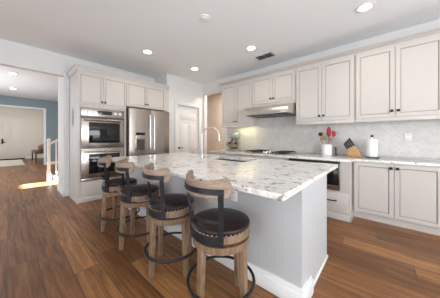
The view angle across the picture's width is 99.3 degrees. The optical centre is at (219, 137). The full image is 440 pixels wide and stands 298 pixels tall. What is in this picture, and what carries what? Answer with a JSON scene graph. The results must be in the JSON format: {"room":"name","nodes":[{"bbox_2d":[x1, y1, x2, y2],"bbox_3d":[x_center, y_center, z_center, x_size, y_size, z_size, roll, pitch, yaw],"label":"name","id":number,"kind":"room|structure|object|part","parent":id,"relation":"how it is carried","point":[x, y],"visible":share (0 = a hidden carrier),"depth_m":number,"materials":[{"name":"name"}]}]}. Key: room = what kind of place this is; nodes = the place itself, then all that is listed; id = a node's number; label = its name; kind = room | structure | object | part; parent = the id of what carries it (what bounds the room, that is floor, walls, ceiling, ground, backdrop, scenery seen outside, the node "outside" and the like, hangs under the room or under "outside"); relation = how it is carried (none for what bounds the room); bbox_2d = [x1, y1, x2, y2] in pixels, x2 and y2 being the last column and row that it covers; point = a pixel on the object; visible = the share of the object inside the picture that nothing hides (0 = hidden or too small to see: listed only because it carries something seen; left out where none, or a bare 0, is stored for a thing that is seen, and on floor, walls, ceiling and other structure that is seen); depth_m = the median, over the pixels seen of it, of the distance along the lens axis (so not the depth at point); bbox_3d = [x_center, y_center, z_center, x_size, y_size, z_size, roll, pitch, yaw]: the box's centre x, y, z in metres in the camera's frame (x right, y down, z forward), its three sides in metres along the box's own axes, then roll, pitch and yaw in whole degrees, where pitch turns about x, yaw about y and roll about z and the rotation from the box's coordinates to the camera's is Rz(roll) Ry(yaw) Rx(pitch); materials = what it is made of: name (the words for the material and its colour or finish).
{"room":"kitchen","nodes":[
{"label":"kitchen","id":0,"kind":"room"},
{"bbox_2d":[0,106,43,156],"bbox_3d":[-10.461,-0.260,9.395,4.280,3.000,3.450,0,0,41],"label":"wall","id":1,"kind":"structure","parent":0,"point":[34,118],"depth_m":11.37,"materials":[{"name":"beige paint"}]},
{"bbox_2d":[0,115,23,158],"bbox_3d":[-11.942,-0.035,10.775,0.133,2.450,0.919,0,0,41],"label":"door","id":2,"kind":"structure","parent":1,"relation":"in","point":[11,127],"depth_m":10.75,"materials":[{"name":"beige paint"}]},
{"bbox_2d":[0,114,25,158],"bbox_3d":[-12.273,-0.050,10.459,0.075,2.580,1.950,0,0,41],"label":"trim","id":3,"kind":"structure","parent":1,"relation":"attached to","point":[24,116],"depth_m":11.13,"materials":[{"name":"beige paint"}]},
{"bbox_2d":[26,156,43,158],"bbox_3d":[-9.704,1.175,10.193,4.160,0.130,1.050,0,0,41],"label":"baseboard","id":4,"kind":"structure","parent":1,"relation":"attached to","point":[27,157],"depth_m":11.41,"materials":[{"name":"white paint"}]},
{"bbox_2d":[0,95,57,161],"bbox_3d":[-7.108,-0.260,9.870,0.120,3.000,8.600,0,0,41],"label":"wall","id":5,"kind":"structure","parent":0,"point":[51,107],"depth_m":8.72,"materials":[{"name":"blue paint"}]},
{"bbox_2d":[0,104,45,164],"bbox_3d":[-9.037,-0.065,7.684,0.150,2.610,2.770,0,0,41],"label":"trim","id":6,"kind":"structure","parent":5,"relation":"attached to","point":[44,109],"depth_m":8.63,"materials":[{"name":"white paint"}]},
{"bbox_2d":[0,39,154,189],"bbox_3d":[-3.271,-0.260,4.568,0.750,3.000,5.924,0,0,41],"label":"wall","id":7,"kind":"structure","parent":0,"point":[63,82],"depth_m":3.97,"materials":[{"name":"white paint"}]},
{"bbox_2d":[57,184,68,196],"bbox_3d":[-3.563,1.175,4.237,0.782,0.130,0.094,0,0,41],"label":"baseboard","id":8,"kind":"structure","parent":7,"relation":"attached to","point":[63,193],"depth_m":4.01,"materials":[{"name":"white paint"}]},
{"bbox_2d":[155,73,202,152],"bbox_3d":[-1.238,-0.260,5.815,0.650,3.000,1.364,0,0,41],"label":"wall","id":9,"kind":"structure","parent":0,"point":[180,89],"depth_m":5.38,"materials":[{"name":"white paint"}]},
{"bbox_2d":[178,105,197,152],"bbox_3d":[-0.953,0.142,5.654,0.090,2.175,0.810,0,0,41],"label":"door","id":10,"kind":"structure","parent":9,"relation":"in","point":[187,116],"depth_m":5.64,"materials":[{"name":"white paint"}]},
{"bbox_2d":[174,101,201,152],"bbox_3d":[-0.977,0.095,5.676,0.125,2.290,1.020,0,0,41],"label":"trim","id":11,"kind":"structure","parent":9,"relation":"attached to","point":[176,103],"depth_m":5.46,"materials":[{"name":"white paint"}]},
{"bbox_2d":[207,93,223,153],"bbox_3d":[0.137,-0.260,6.542,3.450,3.000,1.306,0,0,41],"label":"wall","id":12,"kind":"structure","parent":0,"point":[214,102],"depth_m":7.60,"materials":[{"name":"beige paint"}]},
{"bbox_2d":[0,158,439,297],"bbox_3d":[-3.571,1.265,5.551,20.100,0.050,10.400,0,0,41],"label":"floor","id":13,"kind":"structure","parent":0,"point":[52,245],"depth_m":1.94,"materials":[{"name":"brown wood"}]},
{"bbox_2d":[0,159,24,166],"bbox_3d":[-10.658,1.234,9.081,3.200,0.011,1.520,0,0,41],"label":"rug","id":14,"kind":"object","parent":13,"relation":"on","point":[5,162],"visible":1,"depth_m":9.01,"materials":[{"name":"beige fabric"}]},
{"bbox_2d":[32,149,43,163],"bbox_3d":[-9.386,0.940,9.919,2.000,0.600,0.740,0,0,41],"label":"console table","id":15,"kind":"object","parent":13,"relation":"on","point":[36,151],"visible":0.52,"depth_m":9.13,"materials":[{"name":"brown wood"}]},
{"bbox_2d":[46,138,57,181],"bbox_3d":[-4.512,0.205,6.563,1.050,2.070,2.425,0,0,41],"label":"stair railing","id":16,"kind":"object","parent":13,"relation":"on","point":[53,174],"depth_m":5.38,"materials":[{"name":"white paint"}]},
{"bbox_3d":[-4.924,0.618,5.377,0.100,1.245,0.100,0,0,41],"label":"newel post","id":17,"kind":"part","parent":16,"relation":"part of","materials":[{"name":"white paint"}]},
{"bbox_2d":[68,71,125,203],"bbox_3d":[-2.660,-0.060,4.084,0.797,2.600,0.897,0,0,41],"label":"tall cabinet","id":18,"kind":"object","parent":13,"relation":"on","point":[89,90],"visible":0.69,"depth_m":3.75,"materials":[{"name":"grey paint"}]},
{"bbox_3d":[-2.537,-0.950,3.683,0.022,0.610,0.416,0,0,41],"label":"door","id":19,"kind":"part","parent":18,"relation":"part of","materials":[{"name":"grey paint"}]},
{"bbox_3d":[-2.669,1.190,4.093,0.742,0.100,0.897,0,0,41],"label":"baseboard","id":20,"kind":"part","parent":18,"relation":"part of","materials":[{"name":"grey paint"}]},
{"bbox_3d":[-2.385,0.985,3.857,0.020,0.260,0.770,0,0,41],"label":"drawer","id":21,"kind":"part","parent":18,"relation":"part of","materials":[{"name":"grey paint"}]},
{"bbox_2d":[81,107,123,181],"bbox_3d":[-2.592,0.120,4.033,0.736,1.430,0.784,0,0,41],"label":"double oven","id":22,"kind":"object","parent":18,"relation":"on","point":[102,130],"visible":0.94,"depth_m":3.76,"materials":[{"name":"grey metal"}]},
{"bbox_3d":[-2.378,0.510,3.845,0.034,0.550,0.784,0,0,41],"label":"door","id":23,"kind":"part","parent":22,"relation":"part of","materials":[{"name":"silver metal"}]},
{"bbox_3d":[-2.378,-0.091,3.845,0.034,0.593,0.784,0,0,41],"label":"door","id":24,"kind":"part","parent":22,"relation":"part of","materials":[{"name":"silver metal"}]},
{"bbox_3d":[-2.382,-0.508,3.848,0.024,0.167,0.784,0,0,41],"label":"control panel","id":25,"kind":"part","parent":22,"relation":"part of","materials":[{"name":"silver metal"}]},
{"bbox_3d":[-2.342,0.265,3.812,0.068,0.028,0.704,0,0,41],"label":"handle","id":26,"kind":"part","parent":22,"relation":"part of","materials":[{"name":"silver metal"}]},
{"bbox_3d":[-2.342,-0.358,3.812,0.068,0.028,0.704,0,0,41],"label":"handle","id":27,"kind":"part","parent":22,"relation":"part of","materials":[{"name":"silver metal"}]},
{"bbox_3d":[-2.247,-0.950,4.012,0.022,0.610,0.451,0,0,41],"label":"door","id":28,"kind":"part","parent":18,"relation":"part of","materials":[{"name":"grey paint"}]},
{"bbox_2d":[97,155,139,231],"bbox_3d":[-1.419,0.746,2.643,0.518,0.989,0.528,0,0,41],"label":"bar stool","id":29,"kind":"object","parent":13,"relation":"on","point":[108,185],"visible":0.82,"depth_m":2.48,"materials":[{"name":"brown wood"}]},
{"bbox_3d":[-1.549,0.990,2.491,0.044,0.500,0.065,0,0,41],"label":"leg","id":30,"kind":"part","parent":29,"relation":"part of","materials":[{"name":"brown wood"}]},
{"bbox_3d":[-1.573,0.315,2.559,0.161,0.127,0.472,0,0,-29],"label":"backrest","id":31,"kind":"part","parent":29,"relation":"part of","materials":[{"name":"brown wood"}]},
{"bbox_3d":[-1.568,0.990,2.783,0.065,0.500,0.044,0,0,41],"label":"leg","id":32,"kind":"part","parent":29,"relation":"part of","materials":[{"name":"brown wood"}]},
{"bbox_2d":[102,177,136,186],"bbox_3d":[-1.413,0.611,2.646,0.436,0.054,0.436,0,0,-29],"label":"cushion","id":33,"kind":"object","parent":29,"relation":"on","point":[114,182],"depth_m":2.53,"materials":[{"name":"black leather"}]},
{"bbox_3d":[-1.258,0.990,2.510,0.065,0.500,0.044,0,0,41],"label":"leg","id":34,"kind":"part","parent":29,"relation":"part of","materials":[{"name":"brown wood"}]},
{"bbox_2d":[114,158,159,250],"bbox_3d":[-0.960,0.746,2.238,0.514,0.989,0.528,0,0,41],"label":"bar stool","id":35,"kind":"object","parent":13,"relation":"on","point":[128,196],"visible":0.86,"depth_m":2.07,"materials":[{"name":"brown wood"}]},
{"bbox_3d":[-1.092,0.990,2.088,0.044,0.500,0.065,0,0,41],"label":"leg","id":36,"kind":"part","parent":35,"relation":"part of","materials":[{"name":"brown wood"}]},
{"bbox_3d":[-1.103,0.315,2.137,0.161,0.127,0.472,0,0,-36],"label":"backrest","id":37,"kind":"part","parent":35,"relation":"part of","materials":[{"name":"brown wood"}]},
{"bbox_3d":[-1.110,0.990,2.379,0.065,0.500,0.044,0,0,41],"label":"leg","id":38,"kind":"part","parent":35,"relation":"part of","materials":[{"name":"brown wood"}]},
{"bbox_2d":[120,184,158,196],"bbox_3d":[-0.955,0.611,2.243,0.436,0.054,0.436,0,0,-36],"label":"cushion","id":39,"kind":"object","parent":35,"relation":"on","point":[139,190],"depth_m":2.13,"materials":[{"name":"black leather"}]},
{"bbox_3d":[-0.800,0.990,2.106,0.065,0.500,0.044,0,0,41],"label":"leg","id":40,"kind":"part","parent":35,"relation":"part of","materials":[{"name":"brown wood"}]},
{"bbox_2d":[126,108,168,155],"bbox_3d":[-1.932,0.278,4.727,0.928,1.885,1.010,0,0,41],"label":"refrigerator","id":41,"kind":"object","parent":13,"relation":"on","point":[147,131],"visible":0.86,"depth_m":4.38,"materials":[{"name":"grey metal"}]},
{"bbox_3d":[-1.832,-0.083,4.299,0.080,1.165,0.500,0,0,41],"label":"door","id":42,"kind":"part","parent":41,"relation":"part of","materials":[{"name":"silver metal"}]},
{"bbox_3d":[-1.653,-0.090,4.411,0.081,0.962,0.026,0,0,41],"label":"handle","id":43,"kind":"part","parent":41,"relation":"part of","materials":[{"name":"silver metal"}]},
{"bbox_3d":[-1.585,-0.090,4.489,0.081,0.962,0.026,0,0,41],"label":"handle","id":44,"kind":"part","parent":41,"relation":"part of","materials":[{"name":"silver metal"}]},
{"bbox_3d":[-1.496,-0.083,4.681,0.080,1.165,0.502,0,0,41],"label":"door","id":45,"kind":"part","parent":41,"relation":"part of","materials":[{"name":"silver metal"}]},
{"bbox_2d":[126,81,168,111],"bbox_3d":[-1.999,-0.060,4.834,0.797,2.600,1.094,0,0,41],"label":"upper cabinet","id":46,"kind":"object","parent":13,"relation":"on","point":[139,96],"visible":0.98,"depth_m":4.53,"materials":[{"name":"grey paint"}]},
{"bbox_2d":[67,63,169,89],"bbox_3d":[-2.309,-1.333,4.489,0.787,0.117,2.022,0,0,41],"label":"trim","id":47,"kind":"structure","parent":46,"relation":"attached to","point":[76,67],"depth_m":3.96,"materials":[{"name":"grey paint"}]},
{"bbox_3d":[-1.939,-0.990,4.361,0.022,0.530,0.456,0,0,41],"label":"door","id":48,"kind":"part","parent":46,"relation":"part of","materials":[{"name":"grey paint"}]},
{"bbox_3d":[-1.618,-0.990,4.725,0.022,0.530,0.504,0,0,41],"label":"door","id":49,"kind":"part","parent":46,"relation":"part of","materials":[{"name":"grey paint"}]},
{"bbox_3d":[-1.673,-0.060,5.242,0.745,2.600,0.050,0,0,41],"label":"panel","id":50,"kind":"part","parent":46,"relation":"part of","materials":[{"name":"grey paint"}]},
{"bbox_2d":[142,163,196,278],"bbox_3d":[-0.473,0.746,1.822,0.514,0.989,0.528,0,0,41],"label":"bar stool","id":51,"kind":"object","parent":13,"relation":"on","point":[161,210],"visible":0.94,"depth_m":1.66,"materials":[{"name":"brown wood"}]},
{"bbox_3d":[-0.605,0.990,1.672,0.044,0.500,0.065,0,0,41],"label":"leg","id":52,"kind":"part","parent":51,"relation":"part of","materials":[{"name":"brown wood"}]},
{"bbox_3d":[-0.613,0.315,1.716,0.161,0.127,0.472,0,0,-38],"label":"backrest","id":53,"kind":"part","parent":51,"relation":"part of","materials":[{"name":"brown wood"}]},
{"bbox_3d":[-0.624,0.990,1.964,0.065,0.500,0.044,0,0,41],"label":"leg","id":54,"kind":"part","parent":51,"relation":"part of","materials":[{"name":"brown wood"}]},
{"bbox_2d":[148,193,193,211],"bbox_3d":[-0.469,0.611,1.827,0.436,0.054,0.436,0,0,-38],"label":"cushion","id":55,"kind":"object","parent":51,"relation":"on","point":[174,202],"depth_m":1.70,"materials":[{"name":"black leather"}]},
{"bbox_3d":[-0.314,0.990,1.690,0.065,0.500,0.044,0,0,41],"label":"leg","id":56,"kind":"part","parent":51,"relation":"part of","materials":[{"name":"brown wood"}]},
{"bbox_3d":[-0.332,0.990,1.982,0.044,0.500,0.065,0,0,41],"label":"leg","id":57,"kind":"part","parent":51,"relation":"part of","materials":[{"name":"brown wood"}]},
{"bbox_2d":[185,170,255,297],"bbox_3d":[0.003,0.746,1.409,0.514,0.989,0.528,0,0,41],"label":"bar stool","id":58,"kind":"object","parent":13,"relation":"on","point":[220,232],"visible":1,"depth_m":1.25,"materials":[{"name":"brown wood"}]},
{"bbox_3d":[-0.130,0.990,1.259,0.044,0.500,0.065,0,0,41],"label":"leg","id":59,"kind":"part","parent":58,"relation":"part of","materials":[{"name":"brown wood"}]},
{"bbox_3d":[-0.129,0.315,1.293,0.161,0.127,0.472,0,0,-42],"label":"backrest","id":60,"kind":"part","parent":58,"relation":"part of","materials":[{"name":"brown wood"}]},
{"bbox_2d":[192,208,249,236],"bbox_3d":[0.007,0.611,1.414,0.436,0.054,0.436,0,0,-42],"label":"cushion","id":61,"kind":"object","parent":58,"relation":"on","point":[236,223],"depth_m":1.29,"materials":[{"name":"black leather"}]},
{"bbox_3d":[0.007,0.631,1.414,0.444,0.013,0.444,0,0,-42],"label":"nailhead trim","id":62,"kind":"part","parent":58,"relation":"part of","materials":[{"name":"grey metal"}]},
{"bbox_3d":[0.144,0.990,1.569,0.044,0.500,0.065,0,0,41],"label":"leg","id":63,"kind":"part","parent":58,"relation":"part of","materials":[{"name":"brown wood"}]},
{"bbox_3d":[0.162,0.990,1.277,0.065,0.500,0.044,0,0,41],"label":"leg","id":64,"kind":"part","parent":58,"relation":"part of","materials":[{"name":"brown wood"}]},
{"bbox_2d":[209,152,237,156],"bbox_3d":[0.342,0.799,4.697,0.898,0.882,0.941,0,0,41],"label":"base cabinet","id":65,"kind":"object","parent":13,"relation":"on","point":[209,152],"visible":0.02,"depth_m":4.34,"materials":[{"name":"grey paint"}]},
{"bbox_2d":[207,150,439,165],"bbox_3d":[1.681,0.341,3.524,4.540,0.030,0.910,0,0,41],"label":"countertop","id":66,"kind":"structure","parent":65,"relation":"on","point":[339,158],"depth_m":2.97,"materials":[{"name":"beige stone"}]},
{"bbox_2d":[226,133,240,150],"bbox_3d":[0.370,0.092,4.796,0.422,0.467,0.315,0,0,-28],"label":"stand mixer","id":67,"kind":"object","parent":66,"relation":"on","point":[234,146],"visible":1,"depth_m":4.71,"materials":[{"name":"grey ceramic"}]},
{"bbox_2d":[226,142,237,148],"bbox_3d":[0.310,0.190,4.776,0.340,0.183,0.286,0,0,41],"label":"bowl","id":68,"kind":"object","parent":67,"relation":"on","point":[232,145],"depth_m":4.66,"materials":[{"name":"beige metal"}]},
{"bbox_2d":[244,149,294,154],"bbox_3d":[1.090,0.302,4.085,0.930,0.048,0.630,0,0,41],"label":"gas cooktop","id":69,"kind":"object","parent":66,"relation":"in","point":[259,151],"visible":1,"depth_m":3.93,"materials":[{"name":"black metal"}]},
{"bbox_2d":[321,144,331,155],"bbox_3d":[2.024,0.224,3.549,0.186,0.204,0.186,0,0,41],"label":"utensil crock","id":70,"kind":"object","parent":66,"relation":"on","point":[326,149],"visible":0.93,"depth_m":3.47,"materials":[{"name":"white ceramic"}]},
{"bbox_2d":[327,127,330,141],"bbox_3d":[2.072,0.043,3.568,0.081,0.511,0.052,0,0,7],"label":"spatula","id":71,"kind":"object","parent":70,"relation":"in","point":[328,128],"visible":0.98,"depth_m":3.56,"materials":[{"name":"red plastic"}]},
{"bbox_2d":[347,146,361,156],"bbox_3d":[2.357,0.234,3.282,0.215,0.183,0.110,0,0,41],"label":"knife block","id":72,"kind":"object","parent":66,"relation":"on","point":[352,152],"visible":0.87,"depth_m":3.25,"materials":[{"name":"brown wood"}]},
{"bbox_3d":[2.545,0.134,3.115,0.199,0.383,0.213,0,0,41],"label":"paper towel holder","id":73,"kind":"object","parent":66,"relation":"on","visible":0},
{"bbox_2d":[366,139,377,156],"bbox_3d":[2.550,0.167,3.138,0.154,0.290,0.154,0,0,41],"label":"paper towel roll","id":74,"kind":"object","parent":73,"relation":"on","point":[371,144],"visible":0.99,"depth_m":3.08,"materials":[{"name":"white paper"}]},
{"bbox_2d":[128,168,327,297],"bbox_3d":[-0.101,0.804,2.778,2.973,0.872,1.250,0,0,41],"label":"kitchen island","id":75,"kind":"object","parent":13,"relation":"on","point":[287,255],"visible":0.48,"depth_m":1.55,"materials":[{"name":"grey paint"}]},
{"bbox_2d":[111,152,337,201],"bbox_3d":[-0.225,0.346,2.679,3.018,0.041,1.640,0,0,41],"label":"island countertop","id":76,"kind":"structure","parent":75,"relation":"on","point":[279,180],"depth_m":1.88,"materials":[{"name":"beige stone"}]},
{"bbox_2d":[196,127,219,158],"bbox_3d":[-0.188,0.075,2.950,0.388,0.502,0.059,0,0,-4],"label":"faucet","id":77,"kind":"object","parent":76,"relation":"on","point":[201,153],"visible":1,"depth_m":2.94,"materials":[{"name":"silver metal"}]},
{"bbox_2d":[217,158,246,161],"bbox_3d":[0.148,0.474,2.950,0.840,0.211,0.460,0,0,41],"label":"sink","id":78,"kind":"object","parent":76,"relation":"in","point":[218,158],"visible":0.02,"depth_m":3.21,"materials":[{"name":"grey metal"}]},
{"bbox_2d":[231,190,236,201],"bbox_3d":[0.134,0.540,1.769,0.074,0.120,0.008,0,0,41],"label":"island outlet","id":79,"kind":"object","parent":75,"relation":"attached to","point":[233,193],"visible":0.85,"depth_m":1.76,"materials":[{"name":"white plastic"}]},
{"bbox_2d":[238,154,283,159],"bbox_3d":[1.065,0.799,4.059,1.026,0.882,0.941,0,0,41],"label":"base cabinet","id":80,"kind":"object","parent":13,"relation":"on","point":[250,156],"visible":0.05,"depth_m":3.68,"materials":[{"name":"grey paint"}]},
{"bbox_3d":[0.969,0.756,3.571,0.498,0.757,0.022,0,0,41],"label":"door","id":81,"kind":"part","parent":80,"relation":"part of","materials":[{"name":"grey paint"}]},
{"bbox_2d":[284,158,353,222],"bbox_3d":[1.825,0.799,3.388,0.999,0.882,0.942,0,0,41],"label":"base cabinet","id":82,"kind":"object","parent":13,"relation":"on","point":[339,203],"visible":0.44,"depth_m":2.81,"materials":[{"name":"grey paint"}]},
{"bbox_2d":[289,158,339,190],"bbox_3d":[1.773,0.582,3.370,0.772,0.436,0.807,0,0,41],"label":"drawer microwave","id":83,"kind":"object","parent":82,"relation":"in","point":[333,178],"visible":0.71,"depth_m":2.88,"materials":[{"name":"grey metal"}]},
{"bbox_3d":[1.532,0.979,3.075,0.940,0.287,0.020,0,0,41],"label":"drawer","id":84,"kind":"part","parent":82,"relation":"part of","materials":[{"name":"grey paint"}]},
{"bbox_3d":[1.640,1.198,3.178,0.999,0.085,0.300,0,0,41],"label":"baseboard","id":85,"kind":"part","parent":82,"relation":"part of","materials":[{"name":"grey paint"}]},
{"bbox_2d":[353,161,439,235],"bbox_3d":[2.638,0.799,2.851,0.935,0.882,0.671,0,0,41],"label":"base cabinet","id":86,"kind":"object","parent":13,"relation":"on","point":[407,196],"visible":0.98,"depth_m":2.59,"materials":[{"name":"grey paint"}]},
{"bbox_3d":[2.274,0.756,2.780,0.454,0.757,0.022,0,0,41],"label":"door","id":87,"kind":"part","parent":86,"relation":"part of","materials":[{"name":"grey paint"}]},
{"bbox_3d":[2.617,0.756,2.478,0.449,0.757,0.022,0,0,41],"label":"door","id":88,"kind":"part","parent":86,"relation":"part of","materials":[{"name":"grey paint"}]},
{"bbox_2d":[0,0,439,109],"bbox_3d":[-3.571,-1.800,5.551,20.100,0.080,10.400,0,0,41],"label":"ceiling","id":89,"kind":"structure","parent":0,"point":[111,33],"depth_m":3.06,"materials":[{"name":"white paint"}]},
{"bbox_2d":[142,49,152,53],"bbox_3d":[-1.471,-1.754,3.804,0.206,0.011,0.206,0,0,41],"label":"recessed light","id":90,"kind":"object","parent":89,"relation":"in","point":[147,51],"visible":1,"depth_m":3.79,"materials":[{"name":"white paint"}]},
{"bbox_2d":[199,14,210,21],"bbox_3d":[-0.221,-1.744,2.742,0.170,0.029,0.170,0,0,41],"label":"smoke detector","id":91,"kind":"object","parent":89,"relation":"attached to","point":[204,17],"visible":1,"depth_m":2.71,"materials":[{"name":"white paint"}]},
{"bbox_2d":[246,45,255,50],"bbox_3d":[0.607,-1.754,3.651,0.206,0.011,0.206,0,0,41],"label":"recessed light","id":92,"kind":"object","parent":89,"relation":"in","point":[251,47],"visible":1,"depth_m":3.64,"materials":[{"name":"white paint"}]},
{"bbox_2d":[255,52,274,59],"bbox_3d":[0.967,-1.748,4.014,0.380,0.021,0.200,0,0,41],"label":"ceiling vent","id":93,"kind":"object","parent":89,"relation":"in","point":[270,54],"visible":1,"depth_m":3.99,"materials":[{"name":"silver metal"}]},
{"bbox_2d":[356,1,374,12],"bbox_3d":[1.947,-1.754,2.510,0.206,0.011,0.206,0,0,41],"label":"recessed light","id":94,"kind":"object","parent":89,"relation":"in","point":[366,6],"visible":1,"depth_m":2.49,"materials":[{"name":"white paint"}]},
{"bbox_2d":[203,19,439,159],"bbox_3d":[2.267,-0.260,3.704,8.700,3.000,0.132,0,0,41],"label":"wall","id":95,"kind":"structure","parent":0,"point":[275,133],"depth_m":3.59,"materials":[{"name":"tile"}]},
{"bbox_2d":[222,80,258,127],"bbox_3d":[0.500,-0.846,4.931,0.966,1.148,0.362,0,0,41],"label":"upper cabinet","id":96,"kind":"object","parent":95,"relation":"attached to","point":[236,98],"visible":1,"depth_m":4.78,"materials":[{"name":"grey paint"}]},
{"bbox_3d":[0.229,-0.862,4.983,0.467,1.056,0.022,0,0,41],"label":"door","id":97,"kind":"part","parent":96,"relation":"part of","materials":[{"name":"grey paint"}]},
{"bbox_3d":[0.413,-0.302,4.832,0.964,0.060,0.030,0,0,41],"label":"light rail","id":98,"kind":"part","parent":96,"relation":"part of","materials":[{"name":"grey paint"}]},
{"bbox_3d":[0.585,-0.862,4.670,0.469,1.056,0.022,0,0,41],"label":"door","id":99,"kind":"part","parent":96,"relation":"part of","materials":[{"name":"grey paint"}]},
{"bbox_2d":[252,69,295,106],"bbox_3d":[1.252,-1.075,4.268,1.026,0.690,0.362,0,0,41],"label":"upper cabinet","id":100,"kind":"object","parent":95,"relation":"attached to","point":[280,88],"visible":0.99,"depth_m":4.11,"materials":[{"name":"grey paint"}]},
{"bbox_3d":[0.973,-1.091,4.327,0.507,0.598,0.022,0,0,41],"label":"door","id":101,"kind":"part","parent":100,"relation":"part of","materials":[{"name":"grey paint"}]},
{"bbox_2d":[243,102,295,117],"bbox_3d":[1.133,-0.605,4.133,1.008,0.235,0.722,0,0,41],"label":"range hood","id":102,"kind":"object","parent":100,"relation":"attached to","point":[285,109],"visible":0.91,"depth_m":3.88,"materials":[{"name":"silver metal"}]},
{"bbox_3d":[1.351,-1.091,3.994,0.489,0.598,0.022,0,0,41],"label":"door","id":103,"kind":"part","parent":100,"relation":"part of","materials":[{"name":"grey paint"}]},
{"bbox_2d":[296,55,354,124],"bbox_3d":[2.009,-0.841,3.601,0.981,1.158,0.362,0,0,41],"label":"upper cabinet","id":104,"kind":"object","parent":95,"relation":"attached to","point":[325,92],"visible":0.99,"depth_m":3.44,"materials":[{"name":"grey paint"}]},
{"bbox_3d":[1.731,-0.857,3.659,0.463,1.066,0.022,0,0,41],"label":"door","id":105,"kind":"part","parent":104,"relation":"part of","materials":[{"name":"grey paint"}]},
{"bbox_3d":[1.920,-1.403,3.500,0.979,0.025,0.010,0,0,41],"label":"rail","id":106,"kind":"part","parent":104,"relation":"part of","materials":[{"name":"grey paint"}]},
{"bbox_3d":[1.921,-0.292,3.502,0.979,0.060,0.030,0,0,41],"label":"light rail","id":107,"kind":"part","parent":104,"relation":"part of","materials":[{"name":"grey paint"}]},
{"bbox_3d":[2.092,-0.857,3.341,0.488,1.066,0.022,0,0,41],"label":"door","id":108,"kind":"part","parent":104,"relation":"part of","materials":[{"name":"grey paint"}]},
{"bbox_2d":[355,35,439,122],"bbox_3d":[2.756,-0.841,2.942,0.999,1.158,0.362,0,0,41],"label":"upper cabinet","id":109,"kind":"object","parent":95,"relation":"attached to","point":[400,82],"visible":1,"depth_m":2.80,"materials":[{"name":"grey paint"}]},
{"bbox_3d":[2.477,-0.857,3.001,0.479,1.066,0.022,0,0,41],"label":"door","id":110,"kind":"part","parent":109,"relation":"part of","materials":[{"name":"grey paint"}]},
{"bbox_3d":[2.667,-1.403,2.841,0.997,0.025,0.010,0,0,41],"label":"rail","id":111,"kind":"part","parent":109,"relation":"part of","materials":[{"name":"grey paint"}]},
{"bbox_3d":[2.668,-0.292,2.843,0.997,0.060,0.030,0,0,41],"label":"light rail","id":112,"kind":"part","parent":109,"relation":"part of","materials":[{"name":"grey paint"}]},
{"bbox_3d":[2.845,-0.857,2.676,0.490,1.066,0.022,0,0,41],"label":"door","id":113,"kind":"part","parent":109,"relation":"part of","materials":[{"name":"grey paint"}]},
{"bbox_2d":[405,133,410,140],"bbox_3d":[2.990,-0.016,2.972,0.074,0.120,0.008,0,0,41],"label":"wall outlet","id":114,"kind":"object","parent":95,"relation":"attached to","point":[407,135],"visible":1,"depth_m":2.97,"materials":[{"name":"white plastic"}]},
{"bbox_3d":[3.350,-0.841,2.418,0.574,1.158,0.362,0,0,41],"label":"upper cabinet","id":115,"kind":"object","parent":95,"relation":"attached to","visible":0},
{"bbox_2d":[219,27,439,86],"bbox_3d":[1.829,-1.452,3.760,4.630,0.093,0.379,0,0,41],"label":"trim","id":116,"kind":"structure","parent":115,"relation":"attached to","point":[432,32],"depth_m":3.21,"materials":[{"name":"grey paint"}]}
]}

